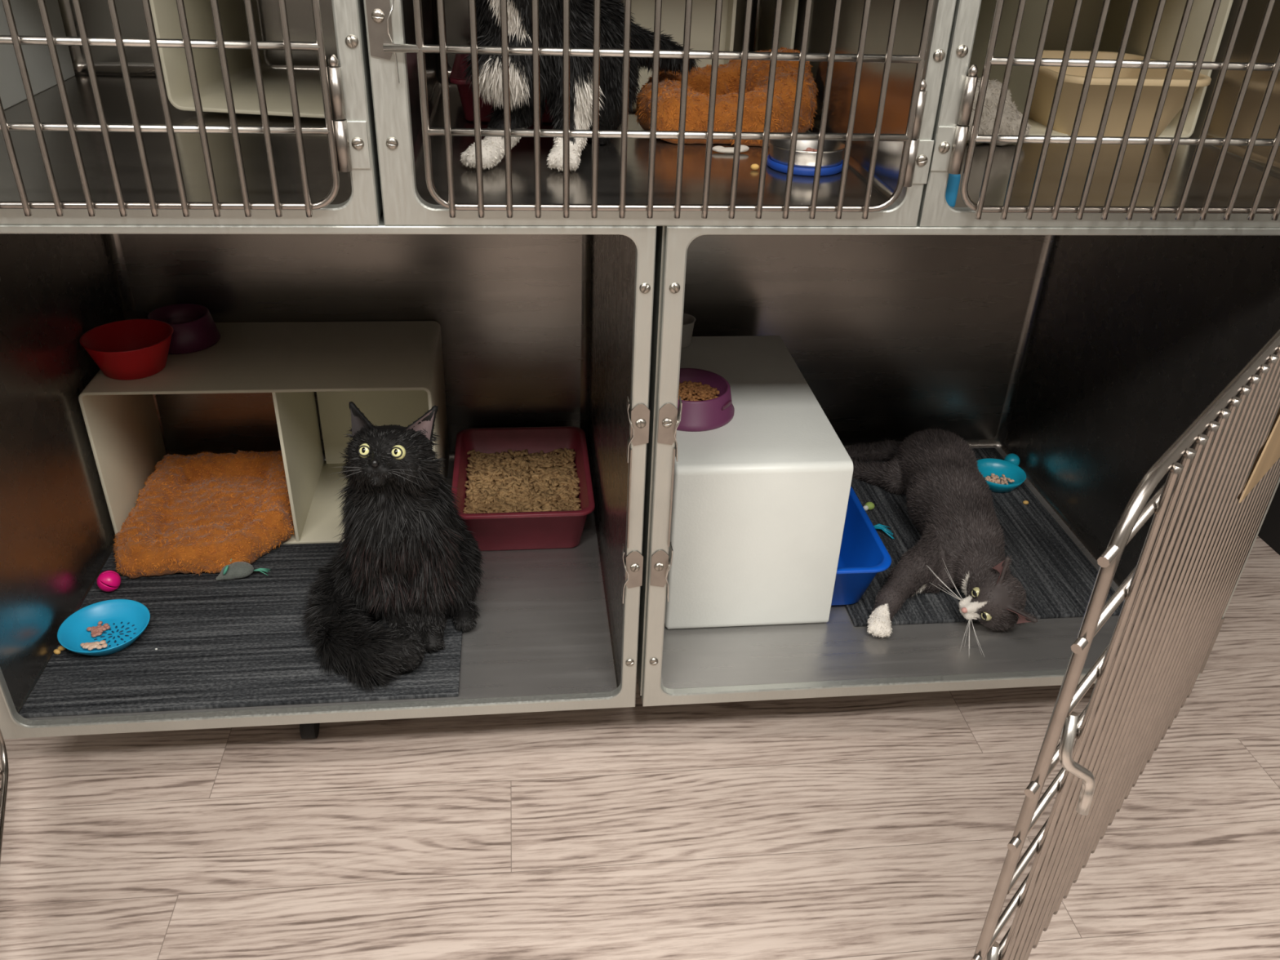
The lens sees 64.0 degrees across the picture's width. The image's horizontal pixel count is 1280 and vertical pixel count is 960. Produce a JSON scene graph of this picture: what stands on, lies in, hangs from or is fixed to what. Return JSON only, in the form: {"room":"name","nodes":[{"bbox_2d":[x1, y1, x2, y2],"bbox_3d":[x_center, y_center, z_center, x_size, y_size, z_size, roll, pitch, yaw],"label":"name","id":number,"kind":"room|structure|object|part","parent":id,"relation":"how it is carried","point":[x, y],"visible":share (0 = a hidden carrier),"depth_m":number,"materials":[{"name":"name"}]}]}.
{"room":"animal shelter cattery","nodes":[
{"label":"animal shelter cattery","id":0,"kind":"room"},
{"bbox_2d":[0,535,1279,959],"bbox_3d":[-0.421,1.157,0.469,4.075,0.050,4.580,-1,31,-6],"label":"floor","id":1,"kind":"structure","parent":0,"point":[868,827],"depth_m":1.51,"materials":[{"name":"plastic"}]},
{"bbox_2d":[0,212,656,862],"bbox_3d":[-0.448,0.106,1.336,0.921,0.868,1.588,-1,31,-6],"label":"cage","id":2,"kind":"object","parent":1,"relation":"on","point":[541,326],"visible":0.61,"depth_m":1.72,"materials":[{"name":"metal"}]},
{"bbox_3d":[-0.716,0.273,0.943,0.008,0.755,0.846,-11,33,-22],"label":"door","id":3,"kind":"part","parent":2,"relation":"part of","materials":[{"name":"metal"}]},
{"bbox_2d":[0,0,382,225],"bbox_3d":[-0.638,-0.752,1.316,0.622,0.611,0.868,-1,31,-6],"label":"cage","id":4,"kind":"object","parent":2,"relation":"on","point":[105,144],"visible":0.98,"depth_m":1.14,"materials":[{"name":"metal"}]},
{"bbox_2d":[0,0,75,110],"bbox_3d":[-0.943,-0.720,1.420,0.008,0.400,0.595,-1,31,-6],"label":"panel","id":5,"kind":"object","parent":4,"relation":"in","point":[26,13],"visible":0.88,"depth_m":1.61,"materials":[{"name":"white plastic"}]},
{"bbox_2d":[149,0,324,118],"bbox_3d":[-0.540,-0.775,1.567,0.270,0.348,0.348,4,31,3],"label":"box","id":6,"kind":"object","parent":4,"relation":"in","point":[165,15],"visible":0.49,"depth_m":1.58,"materials":[{"name":"beige plastic"}]},
{"bbox_2d":[18,542,462,717],"bbox_3d":[-0.612,0.227,1.699,0.630,0.006,0.421,-1,31,-6],"label":"mat","id":7,"kind":"object","parent":2,"relation":"in","point":[236,642],"visible":0.6,"depth_m":1.60,"materials":[{"name":"grey fabric"}]},
{"bbox_2d":[53,648,61,654],"bbox_3d":[-0.909,0.268,1.598,0.011,0.008,0.010,-1,31,-6],"label":"crumb","id":8,"kind":"object","parent":7,"relation":"on","point":[57,651],"visible":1,"depth_m":1.59,"materials":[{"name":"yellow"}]},
{"bbox_2d":[57,645,66,650],"bbox_3d":[-0.906,0.264,1.605,0.012,0.008,0.009,-1,31,-6],"label":"crumb","id":9,"kind":"object","parent":7,"relation":"on","point":[60,647],"visible":0.85,"depth_m":1.60,"materials":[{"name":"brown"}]},
{"bbox_2d":[57,599,150,656],"bbox_3d":[-0.848,0.240,1.627,0.133,0.027,0.133,-1,31,-6],"label":"plate","id":10,"kind":"object","parent":7,"relation":"on","point":[127,620],"visible":1,"depth_m":1.64,"materials":[{"name":"blue plastic"}]},
{"bbox_2d":[80,640,107,650],"bbox_3d":[-0.852,0.259,1.598,0.040,0.006,0.020,-6,32,-14],"label":"scrap","id":11,"kind":"object","parent":10,"relation":"in","point":[90,646],"visible":1,"depth_m":1.60,"materials":[{"name":"beige food"}]},
{"bbox_2d":[86,621,110,637],"bbox_3d":[-0.865,0.238,1.637,0.032,0.005,0.033,22,36,30],"label":"scrap","id":12,"kind":"object","parent":10,"relation":"in","point":[97,630],"visible":1,"depth_m":1.64,"materials":[{"name":"pink food"}]},
{"bbox_2d":[93,622,136,647],"bbox_3d":[-0.836,0.246,1.634,0.063,0.002,0.063,-1,31,-6],"label":"plate pattern","id":13,"kind":"object","parent":10,"relation":"on","point":[119,633],"depth_m":1.64,"materials":[{"name":"blue plastic"}]},
{"bbox_2d":[97,570,120,591],"bbox_3d":[-0.897,0.171,1.731,0.036,0.036,0.036,-1,31,-6],"label":"toy","id":14,"kind":"object","parent":7,"relation":"on","point":[107,580],"visible":1,"depth_m":1.72,"materials":[{"name":"pink plastic"}]},
{"bbox_2d":[215,558,270,580],"bbox_3d":[-0.689,0.155,1.777,0.087,0.034,0.038,-1,31,-6],"label":"toy","id":15,"kind":"object","parent":7,"relation":"on","point":[237,570],"visible":1,"depth_m":1.77,"materials":[{"name":"grey fabric"}]},
{"bbox_2d":[297,401,485,695],"bbox_3d":[-0.413,0.066,1.619,0.303,0.427,0.367,17,34,22],"label":"cat","id":16,"kind":"object","parent":7,"relation":"on","point":[406,557],"visible":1,"depth_m":1.56},
{"bbox_2d":[78,320,448,544],"bbox_3d":[-0.667,-0.093,1.931,0.575,0.316,0.300,-1,31,-6],"label":"box","id":17,"kind":"object","parent":2,"relation":"in","point":[393,372],"visible":0.66,"depth_m":1.88,"materials":[{"name":"beige plastic"}]},
{"bbox_2d":[79,319,173,380],"bbox_3d":[-0.875,-0.220,1.761,0.146,0.062,0.146,-1,31,-6],"label":"bowl","id":18,"kind":"object","parent":17,"relation":"on","point":[129,349],"visible":1,"depth_m":1.76,"materials":[{"name":"red plastic"}]},
{"bbox_2d":[146,303,220,354],"bbox_3d":[-0.838,-0.279,1.871,0.128,0.053,0.128,-1,31,-6],"label":"bowl","id":19,"kind":"object","parent":17,"relation":"on","point":[194,328],"visible":0.71,"depth_m":1.86,"materials":[{"name":"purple plastic"}]},
{"bbox_2d":[112,449,294,578],"bbox_3d":[-0.796,0.047,1.918,0.325,0.069,0.397,-1,31,-6],"label":"pet bed","id":20,"kind":"object","parent":17,"relation":"in","point":[198,513],"visible":0.91,"depth_m":1.88,"materials":[{"name":"orange fabric"}]},
{"bbox_3d":[-0.526,-0.169,2.069,0.244,0.307,0.005,-1,31,-6],"label":"panel","id":21,"kind":"part","parent":17,"relation":"part of","materials":[{"name":"beige plastic"}]},
{"bbox_2d":[451,426,595,551],"bbox_3d":[-0.228,0.018,1.990,0.260,0.096,0.335,-1,31,-6],"label":"tray","id":22,"kind":"object","parent":2,"relation":"in","point":[513,531],"visible":0.57,"depth_m":1.90,"materials":[{"name":"red plastic"}]},
{"bbox_2d":[462,447,581,513],"bbox_3d":[-0.229,0.027,1.998,0.228,0.056,0.291,-1,31,-6],"label":"litter pellets","id":23,"kind":"object","parent":22,"relation":"in","point":[536,482],"visible":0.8,"depth_m":2.00,"materials":[{"name":"brown wood"}]},
{"bbox_3d":[-0.008,0.126,1.440,0.024,0.064,0.002,-1,31,-6],"label":"latch plate","id":24,"kind":"part","parent":2,"relation":"part of","materials":[{"name":"metal"}]},
{"bbox_3d":[0.000,-0.071,1.323,0.024,0.061,0.002,-1,31,-6],"label":"latch plate","id":25,"kind":"part","parent":2,"relation":"part of","materials":[{"name":"metal"}]},
{"bbox_2d":[363,0,956,226],"bbox_3d":[-0.012,-0.768,1.387,0.626,0.611,0.868,-1,31,-6],"label":"cage","id":26,"kind":"object","parent":2,"relation":"on","point":[877,66],"visible":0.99,"depth_m":1.17,"materials":[{"name":"metal"}]},
{"bbox_3d":[-0.267,-0.468,1.050,0.024,0.070,0.002,-1,31,-6],"label":"latch plate","id":27,"kind":"part","parent":26,"relation":"part of","materials":[{"name":"metal"}]},
{"bbox_2d":[449,53,554,123],"bbox_3d":[-0.175,-0.643,1.671,0.252,0.065,0.305,-1,31,-6],"label":"tray","id":28,"kind":"object","parent":26,"relation":"in","point":[456,77],"visible":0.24,"depth_m":1.55,"materials":[{"name":"red plastic"}]},
{"bbox_2d":[460,0,700,171],"bbox_3d":[-0.093,-0.657,1.329,0.191,0.448,0.437,20,35,27],"label":"cat","id":29,"kind":"object","parent":26,"relation":"in","point":[487,11],"visible":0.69,"depth_m":1.31},
{"bbox_2d":[618,0,798,112],"bbox_3d":[0.099,-0.796,1.718,0.278,0.300,0.240,-1,31,-6],"label":"box","id":30,"kind":"object","parent":26,"relation":"in","point":[673,11],"visible":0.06,"depth_m":1.66,"materials":[{"name":"beige plastic"}]},
{"bbox_3d":[0.058,-0.755,1.646,0.167,0.292,0.005,-1,31,-6],"label":"panel","id":31,"kind":"part","parent":30,"relation":"part of","materials":[{"name":"beige plastic"}]},
{"bbox_2d":[635,46,817,146],"bbox_3d":[0.129,-0.593,1.556,0.291,0.118,0.263,-1,31,-6],"label":"pet bed","id":32,"kind":"object","parent":26,"relation":"in","point":[757,71],"visible":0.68,"depth_m":1.49,"materials":[{"name":"orange fabric"}]},
{"bbox_2d":[712,144,749,153],"bbox_3d":[0.129,-0.470,1.455,0.053,0.011,0.017,-1,31,-6],"label":"scrap","id":33,"kind":"object","parent":26,"relation":"in","point":[743,148],"visible":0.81,"depth_m":1.45,"materials":[{"name":"beige"}]},
{"bbox_2d":[750,164,759,169],"bbox_3d":[0.154,-0.421,1.377,0.012,0.008,0.009,-1,31,-6],"label":"crumb","id":34,"kind":"object","parent":26,"relation":"in","point":[754,166],"visible":1,"depth_m":1.37,"materials":[{"name":"brown"}]},
{"bbox_2d":[766,139,845,176],"bbox_3d":[0.226,-0.443,1.395,0.108,0.033,0.108,-1,31,-6],"label":"bowl","id":35,"kind":"object","parent":26,"relation":"in","point":[833,150],"visible":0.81,"depth_m":1.36,"materials":[{"name":"silver metal"}]},
{"bbox_2d":[802,147,817,151],"bbox_3d":[0.229,-0.445,1.400,0.058,0.014,0.055,-1,31,-6],"label":"food","id":36,"kind":"object","parent":35,"relation":"in","point":[807,148],"visible":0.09,"depth_m":1.40,"materials":[{"name":"pink food"}]},
{"bbox_2d":[636,224,1279,959],"bbox_3d":[0.463,0.029,1.529,0.921,0.868,1.382,-1,31,-6],"label":"cage","id":37,"kind":"object","parent":1,"relation":"on","point":[1131,375],"visible":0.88,"depth_m":1.68,"materials":[{"name":"metal"}]},
{"bbox_3d":[0.028,0.125,1.444,0.024,0.064,0.002,-1,31,-6],"label":"latch plate","id":38,"kind":"part","parent":37,"relation":"part of","materials":[{"name":"metal"}]},
{"bbox_3d":[0.036,-0.072,1.327,0.024,0.061,0.002,-1,31,-6],"label":"latch plate","id":39,"kind":"part","parent":37,"relation":"part of","materials":[{"name":"metal"}]},
{"bbox_2d":[664,335,853,629],"bbox_3d":[0.158,-0.017,1.862,0.279,0.316,0.517,-1,31,-6],"label":"box","id":40,"kind":"object","parent":37,"relation":"in","point":[760,502],"visible":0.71,"depth_m":1.65,"materials":[{"name":"white plastic"}]},
{"bbox_2d":[680,313,695,348],"bbox_3d":[0.073,-0.282,1.944,0.062,0.050,0.062,-1,31,-6],"label":"cup","id":41,"kind":"object","parent":40,"relation":"on","point":[689,320],"visible":0.39,"depth_m":1.93,"materials":[{"name":"grey plastic"}]},
{"bbox_2d":[676,368,734,431],"bbox_3d":[0.083,-0.137,1.700,0.151,0.050,0.151,-1,31,-6],"label":"bowl","id":42,"kind":"object","parent":40,"relation":"on","point":[715,413],"visible":0.46,"depth_m":1.66,"materials":[{"name":"purple plastic"}]},
{"bbox_2d":[678,380,719,400],"bbox_3d":[0.083,-0.141,1.699,0.103,0.023,0.104,-1,31,-6],"label":"kibble","id":43,"kind":"object","parent":42,"relation":"in","point":[691,391],"visible":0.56,"depth_m":1.69,"materials":[{"name":"brown food"}]},
{"bbox_2d":[831,485,891,605],"bbox_3d":[0.263,0.118,1.840,0.297,0.099,0.302,-1,31,-6],"label":"tray","id":44,"kind":"object","parent":40,"relation":"in","point":[863,554],"visible":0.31,"depth_m":1.79,"materials":[{"name":"blue plastic"}]},
{"bbox_3d":[0.473,0.011,1.446,0.919,0.750,0.020,-1,31,-6],"label":"frame","id":45,"kind":"part","parent":37,"relation":"part of","materials":[{"name":"metal"}]},
{"bbox_2d":[844,448,1123,626],"bbox_3d":[0.580,0.088,2.017,0.501,0.006,0.594,-1,31,-6],"label":"mat","id":46,"kind":"object","parent":37,"relation":"in","point":[1056,577],"visible":0.44,"depth_m":1.92,"materials":[{"name":"grey fabric"}]},
{"bbox_2d":[862,502,874,511],"bbox_3d":[0.456,0.053,2.046,0.026,0.016,0.020,-1,31,-6],"label":"toy","id":47,"kind":"object","parent":46,"relation":"on","point":[868,505],"visible":0.89,"depth_m":2.04,"materials":[{"name":"green"}]},
{"bbox_2d":[873,524,893,538],"bbox_3d":[0.468,0.099,1.970,0.041,0.009,0.044,-1,31,-6],"label":"toy","id":48,"kind":"object","parent":46,"relation":"on","point":[877,526],"visible":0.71,"depth_m":1.98,"materials":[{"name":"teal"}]},
{"bbox_2d":[844,426,1039,655],"bbox_3d":[0.535,0.070,1.933,0.300,0.189,0.688,3,31,0],"label":"cat","id":49,"kind":"object","parent":46,"relation":"on","point":[949,501],"visible":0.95,"depth_m":1.81},
{"bbox_2d":[977,457,1026,493],"bbox_3d":[0.748,-0.005,2.147,0.111,0.032,0.111,-1,31,-6],"label":"dish","id":50,"kind":"object","parent":46,"relation":"on","point":[988,466],"visible":0.61,"depth_m":2.17,"materials":[{"name":"teal plastic"}]},
{"bbox_2d":[984,473,1014,484],"bbox_3d":[0.741,0.003,2.139,0.077,0.013,0.053,-1,31,-6],"label":"food","id":51,"kind":"object","parent":50,"relation":"in","point":[994,478],"visible":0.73,"depth_m":2.14,"materials":[{"name":"beige food"}]},
{"bbox_2d":[1004,453,1019,466],"bbox_3d":[0.802,-0.041,2.211,0.033,0.033,0.033,-1,31,-6],"label":"toy","id":52,"kind":"object","parent":46,"relation":"on","point":[1012,458],"visible":0.57,"depth_m":2.20,"materials":[{"name":"teal plastic"}]},
{"bbox_2d":[1022,500,1028,504],"bbox_3d":[0.786,0.046,2.088,0.012,0.008,0.010,-1,31,-6],"label":"crumb","id":53,"kind":"object","parent":46,"relation":"on","point":[1024,502],"visible":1,"depth_m":2.08,"materials":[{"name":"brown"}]},
{"bbox_2d":[916,0,1279,227],"bbox_3d":[0.611,-0.784,1.458,0.624,0.611,0.868,-1,31,-6],"label":"cage","id":54,"kind":"object","parent":37,"relation":"on","point":[1226,174],"visible":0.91,"depth_m":1.22,"materials":[{"name":"metal"}]},
{"bbox_2d":[945,173,960,207],"bbox_3d":[0.369,-0.363,1.258,0.022,0.045,0.065,-1,31,-6],"label":"scrap","id":55,"kind":"object","parent":54,"relation":"in","point":[953,180],"visible":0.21,"depth_m":1.23,"materials":[{"name":"blue plastic"}]},
{"bbox_2d":[966,77,1031,146],"bbox_3d":[0.524,-0.557,1.545,0.143,0.097,0.087,-1,31,-6],"label":"fleece blanket","id":56,"kind":"object","parent":54,"relation":"in","point":[1011,122],"visible":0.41,"depth_m":1.52,"materials":[{"name":"white fabric"}]},
{"bbox_2d":[967,0,1233,137],"bbox_3d":[0.592,-0.774,1.697,0.568,0.320,0.375,-1,31,-6],"label":"box","id":57,"kind":"object","parent":54,"relation":"in","point":[1034,11],"visible":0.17,"depth_m":1.69,"materials":[{"name":"beige plastic"}]},
{"bbox_3d":[0.754,-0.870,1.869,0.190,0.312,0.005,-1,31,-6],"label":"panel","id":58,"kind":"part","parent":57,"relation":"part of","materials":[{"name":"beige plastic"}]},
{"bbox_2d":[1028,49,1211,137],"bbox_3d":[0.747,-0.635,1.690,0.254,0.097,0.285,-1,31,-6],"label":"tub","id":59,"kind":"object","parent":57,"relation":"in","point":[1047,77],"visible":0.5,"depth_m":1.60,"materials":[{"name":"beige plastic"}]},
{"bbox_3d":[0.616,0.169,1.187,0.011,0.739,0.883,26,38,34],"label":"door","id":60,"kind":"part","parent":37,"relation":"part of","materials":[{"name":"metal"}]},
{"bbox_3d":[1.701,-0.065,0.010,0.100,2.770,4.580,-1,31,-6],"label":"wall","id":61,"kind":"structure","parent":0,"visible":0},
{"bbox_2d":[1257,482,1279,555],"bbox_3d":[1.597,0.998,0.634,0.020,0.200,4.580,-1,31,-6],"label":"baseboard","id":62,"kind":"structure","parent":61,"relation":"attached to","point":[1269,531],"depth_m":2.23,"materials":[{"name":"black rubber"}]}
]}

